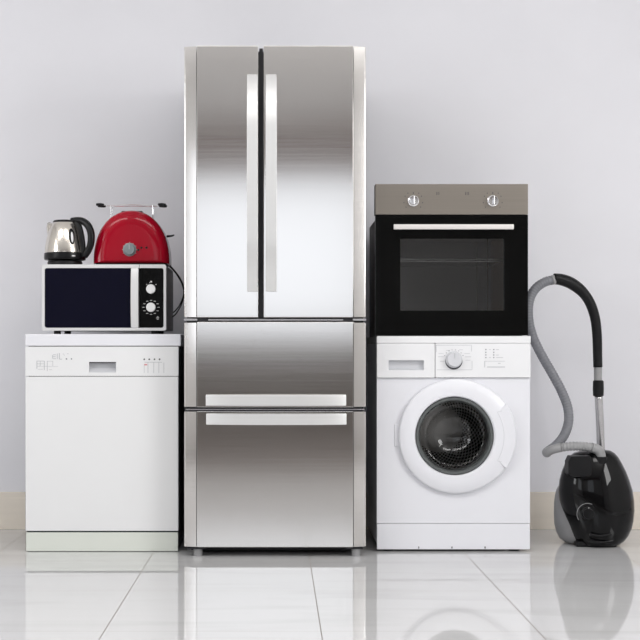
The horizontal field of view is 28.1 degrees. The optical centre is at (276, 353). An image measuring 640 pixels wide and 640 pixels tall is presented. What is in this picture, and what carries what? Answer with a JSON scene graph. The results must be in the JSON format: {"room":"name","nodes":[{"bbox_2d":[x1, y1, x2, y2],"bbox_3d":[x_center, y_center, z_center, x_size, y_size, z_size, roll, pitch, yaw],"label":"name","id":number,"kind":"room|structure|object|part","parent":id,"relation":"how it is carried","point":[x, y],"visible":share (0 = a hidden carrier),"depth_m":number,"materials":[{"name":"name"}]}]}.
{"room":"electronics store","nodes":[
{"label":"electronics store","id":0,"kind":"room"},
{"bbox_2d":[0,0,639,491],"bbox_3d":[0.000,-0.783,5.647,7.200,3.100,0.100,0,0,0],"label":"wall","id":1,"kind":"structure","parent":0,"point":[544,95],"depth_m":5.60,"materials":[{"name":"paint"}]},
{"bbox_2d":[0,492,639,528],"bbox_3d":[0.000,0.685,5.591,6.998,0.163,0.012,0,0,0],"label":"baseboard","id":2,"kind":"structure","parent":1,"relation":"attached to","point":[12,504],"depth_m":5.59,"materials":[{"name":"beige tile"}]},
{"bbox_2d":[0,529,639,639],"bbox_3d":[0.000,0.817,3.574,7.200,0.100,4.247,0,0,0],"label":"floor","id":3,"kind":"structure","parent":0,"point":[553,589],"depth_m":4.09,"materials":[{"name":"tile"}]},
{"bbox_2d":[25,334,185,550],"bbox_3d":[-0.674,0.345,5.236,0.604,0.844,0.579,0,0,0],"label":"dishwasher","id":4,"kind":"object","parent":3,"relation":"on","point":[105,412],"visible":0.95,"depth_m":4.95,"materials":[{"name":"white metal"}]},
{"bbox_3d":[-0.679,0.729,4.967,0.589,0.072,0.026,0,0,0],"label":"kick plate","id":5,"kind":"part","parent":4,"relation":"part of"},
{"bbox_3d":[-0.679,0.028,4.965,0.593,0.114,0.030,0,0,0],"label":"control panel","id":6,"kind":"part","parent":4,"relation":"part of","materials":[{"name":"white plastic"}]},
{"bbox_3d":[-0.679,0.387,4.965,0.593,0.599,0.031,0,0,0],"label":"door","id":7,"kind":"part","parent":4,"relation":"part of","materials":[{"name":"white metal"}]},
{"bbox_2d":[25,334,183,345],"bbox_3d":[-0.674,-0.054,5.236,0.604,0.046,0.579,0,0,0],"label":"countertop","id":8,"kind":"structure","parent":4,"relation":"on","point":[30,339],"depth_m":4.95,"materials":[{"name":"white plastic"}]},
{"bbox_2d":[42,264,172,333],"bbox_3d":[-0.677,-0.214,5.172,0.486,0.273,0.376,0,0,0],"label":"microwave oven","id":9,"kind":"object","parent":4,"relation":"on","point":[75,297],"visible":0.96,"depth_m":5.00,"materials":[{"name":"silver metal"}]},
{"bbox_2d":[44,217,94,263],"bbox_3d":[-0.825,-0.447,5.095,0.208,0.195,0.166,0,0,0],"label":"electric kettle","id":10,"kind":"object","parent":9,"relation":"on","point":[65,240],"visible":0.98,"depth_m":5.04,"materials":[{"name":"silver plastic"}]},
{"bbox_3d":[-0.893,-0.497,5.095,0.053,0.057,0.068,0,0,0],"label":"spout","id":11,"kind":"part","parent":10,"relation":"part of","materials":[{"name":"metal"}]},
{"bbox_3d":[-0.846,-0.529,5.095,0.096,0.014,0.096,0,0,0],"label":"lid","id":12,"kind":"part","parent":10,"relation":"part of","materials":[{"name":"black plastic"}]},
{"bbox_3d":[-0.770,-0.462,5.067,0.103,0.165,0.031,0,0,20],"label":"handle","id":13,"kind":"part","parent":10,"relation":"part of","materials":[{"name":"black plastic"}]},
{"bbox_3d":[-0.735,-0.220,5.016,0.349,0.233,0.024,0,0,0],"label":"door","id":14,"kind":"part","parent":9,"relation":"part of","materials":[{"name":"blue glass"}]},
{"bbox_2d":[94,203,173,266],"bbox_3d":[-0.574,-0.479,5.157,0.321,0.257,0.192,0,0,0],"label":"toaster","id":15,"kind":"object","parent":9,"relation":"on","point":[128,237],"visible":0.95,"depth_m":5.08,"materials":[{"name":"red glossy paint"},{"name":"black plastic"},{"name":"chrome"}]},
{"bbox_3d":[-0.586,-0.415,5.071,0.053,0.053,0.020,0,0,0],"label":"browning knob","id":16,"kind":"part","parent":15,"relation":"part of","materials":[{"name":"silver metal"}]},
{"bbox_2d":[169,266,183,316],"bbox_3d":[-0.420,-0.263,5.243,0.084,0.228,0.071,0,0,0],"label":"power cord","id":17,"kind":"object","parent":15,"relation":"attached to","point":[171,267],"visible":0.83,"depth_m":5.25,"materials":[{"name":"black rubber"}]},
{"bbox_3d":[-0.557,-0.220,4.998,0.030,0.232,0.028,0,0,0],"label":"door handle","id":18,"kind":"part","parent":9,"relation":"part of","materials":[{"name":"silver metal"}]},
{"bbox_3d":[-0.493,-0.183,4.995,0.037,0.037,0.016,0,0,0],"label":"knob","id":19,"kind":"part","parent":9,"relation":"part of","materials":[{"name":"white plastic"}]},
{"bbox_3d":[-0.493,-0.255,4.995,0.037,0.037,0.016,0,0,0],"label":"knob","id":20,"kind":"part","parent":9,"relation":"part of","materials":[{"name":"white plastic"}]},
{"bbox_3d":[-0.492,-0.220,5.016,0.094,0.233,0.025,0,0,0],"label":"control panel","id":21,"kind":"part","parent":9,"relation":"part of","materials":[{"name":"black plastic"}]},
{"bbox_2d":[184,46,365,555],"bbox_3d":[-0.008,-0.199,5.131,0.689,1.931,0.737,0,0,0],"label":"refrigerator","id":22,"kind":"object","parent":3,"relation":"on","point":[275,137],"visible":1,"depth_m":4.82,"materials":[{"name":"metal"}]},
{"bbox_3d":[-0.187,-0.651,4.852,0.233,1.027,0.064,0,0,0],"label":"door","id":23,"kind":"part","parent":22,"relation":"part of","materials":[{"name":"metal"}]},
{"bbox_3d":[-0.092,-0.644,4.792,0.040,0.817,0.058,0,0,0],"label":"handle","id":24,"kind":"part","parent":22,"relation":"part of","materials":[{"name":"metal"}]},
{"bbox_3d":[-0.022,-0.644,4.792,0.041,0.817,0.058,0,0,0],"label":"handle","id":25,"kind":"part","parent":22,"relation":"part of","materials":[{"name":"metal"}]},
{"bbox_3d":[-0.007,0.745,5.185,0.647,0.020,0.530,0,0,0],"label":"plate","id":26,"kind":"part","parent":22,"relation":"part of","materials":[{"name":"metal"}]},
{"bbox_3d":[-0.008,0.473,4.852,0.592,0.514,0.064,0,0,0],"label":"drawer","id":27,"kind":"part","parent":22,"relation":"part of","materials":[{"name":"metal"}]},
{"bbox_3d":[-0.008,0.040,4.852,0.592,0.322,0.064,0,0,0],"label":"drawer","id":28,"kind":"part","parent":22,"relation":"part of","materials":[{"name":"metal"}]},
{"bbox_3d":[-0.003,0.245,4.800,0.528,0.041,0.043,0,0,0],"label":"handle","id":29,"kind":"part","parent":22,"relation":"part of","materials":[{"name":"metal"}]},
{"bbox_3d":[-0.004,0.174,4.800,0.529,0.041,0.043,0,0,0],"label":"handle","id":30,"kind":"part","parent":22,"relation":"part of","materials":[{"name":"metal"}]},
{"bbox_3d":[0.119,-0.651,4.852,0.339,1.027,0.064,0,0,0],"label":"door","id":31,"kind":"part","parent":22,"relation":"part of","materials":[{"name":"metal"}]},
{"bbox_2d":[366,336,530,550],"bbox_3d":[0.684,0.349,5.218,0.597,0.837,0.604,0,0,0],"label":"washing machine","id":32,"kind":"object","parent":3,"relation":"on","point":[448,417],"visible":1,"depth_m":4.96,"materials":[{"name":"white plastic"}]},
{"bbox_3d":[0.499,0.025,4.957,0.224,0.132,0.026,0,0,0],"label":"detergent drawer","id":33,"kind":"part","parent":32,"relation":"part of","materials":[{"name":"white plastic"}]},
{"bbox_3d":[0.501,0.043,4.957,0.139,0.043,0.024,0,0,0],"label":"drawer pull","id":34,"kind":"part","parent":32,"relation":"part of","materials":[{"name":"white plastic"}]},
{"bbox_2d":[369,184,527,336],"bbox_3d":[0.677,-0.365,5.207,0.592,0.588,0.605,0,0,0],"label":"oven","id":35,"kind":"object","parent":32,"relation":"on","point":[445,259],"visible":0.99,"depth_m":4.95,"materials":[{"name":"glass"}]},
{"bbox_3d":[0.528,-0.593,4.938,0.043,0.043,0.020,0,0,0],"label":"knob","id":36,"kind":"part","parent":35,"relation":"part of","materials":[{"name":"silver metal"}]},
{"bbox_3d":[0.677,-0.600,4.976,0.592,0.119,0.057,0,0,0],"label":"control panel","id":37,"kind":"part","parent":35,"relation":"part of","materials":[{"name":"beige metal"}]},
{"bbox_3d":[0.679,-0.489,4.912,0.461,0.020,0.013,0,0,0],"label":"handle","id":38,"kind":"part","parent":35,"relation":"part of","materials":[{"name":"metal"}]},
{"bbox_3d":[0.836,-0.593,4.938,0.043,0.043,0.020,0,0,0],"label":"knob","id":39,"kind":"part","parent":35,"relation":"part of","materials":[{"name":"silver metal"}]},
{"bbox_3d":[0.684,-0.056,5.233,0.597,0.028,0.574,0,0,0],"label":"plate","id":40,"kind":"part","parent":32,"relation":"part of","materials":[{"name":"white plastic"}]},
{"bbox_3d":[0.684,0.708,4.967,0.594,0.100,0.026,0,0,0],"label":"kick plate","id":41,"kind":"part","parent":32,"relation":"part of","materials":[{"name":"white metal"}]},
{"bbox_3d":[0.684,0.375,4.967,0.594,0.563,0.026,0,0,0],"label":"panel","id":42,"kind":"part","parent":32,"relation":"part of","materials":[{"name":"white metal"}]},
{"bbox_3d":[0.699,0.318,4.938,0.458,0.445,0.032,0,0,0],"label":"door","id":43,"kind":"part","parent":32,"relation":"part of","materials":[{"name":"white plastic"}]},
{"bbox_3d":[0.886,0.318,4.929,0.068,0.248,0.010,0,0,0],"label":"door handle","id":44,"kind":"part","parent":32,"relation":"part of","materials":[{"name":"white plastic"}]},
{"bbox_2d":[527,273,634,546],"bbox_3d":[1.232,0.219,5.138,0.400,1.096,0.289,0,0,-24],"label":"vacuum cleaner","id":45,"kind":"object","parent":3,"relation":"on","point":[594,498],"visible":0.94,"depth_m":5.07,"materials":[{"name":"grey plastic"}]},
{"bbox_3d":[1.232,-0.137,5.227,0.216,0.383,0.051,0,0,-11],"label":"grip handle","id":46,"kind":"part","parent":45,"relation":"part of","materials":[{"name":"black plastic"}]}
]}

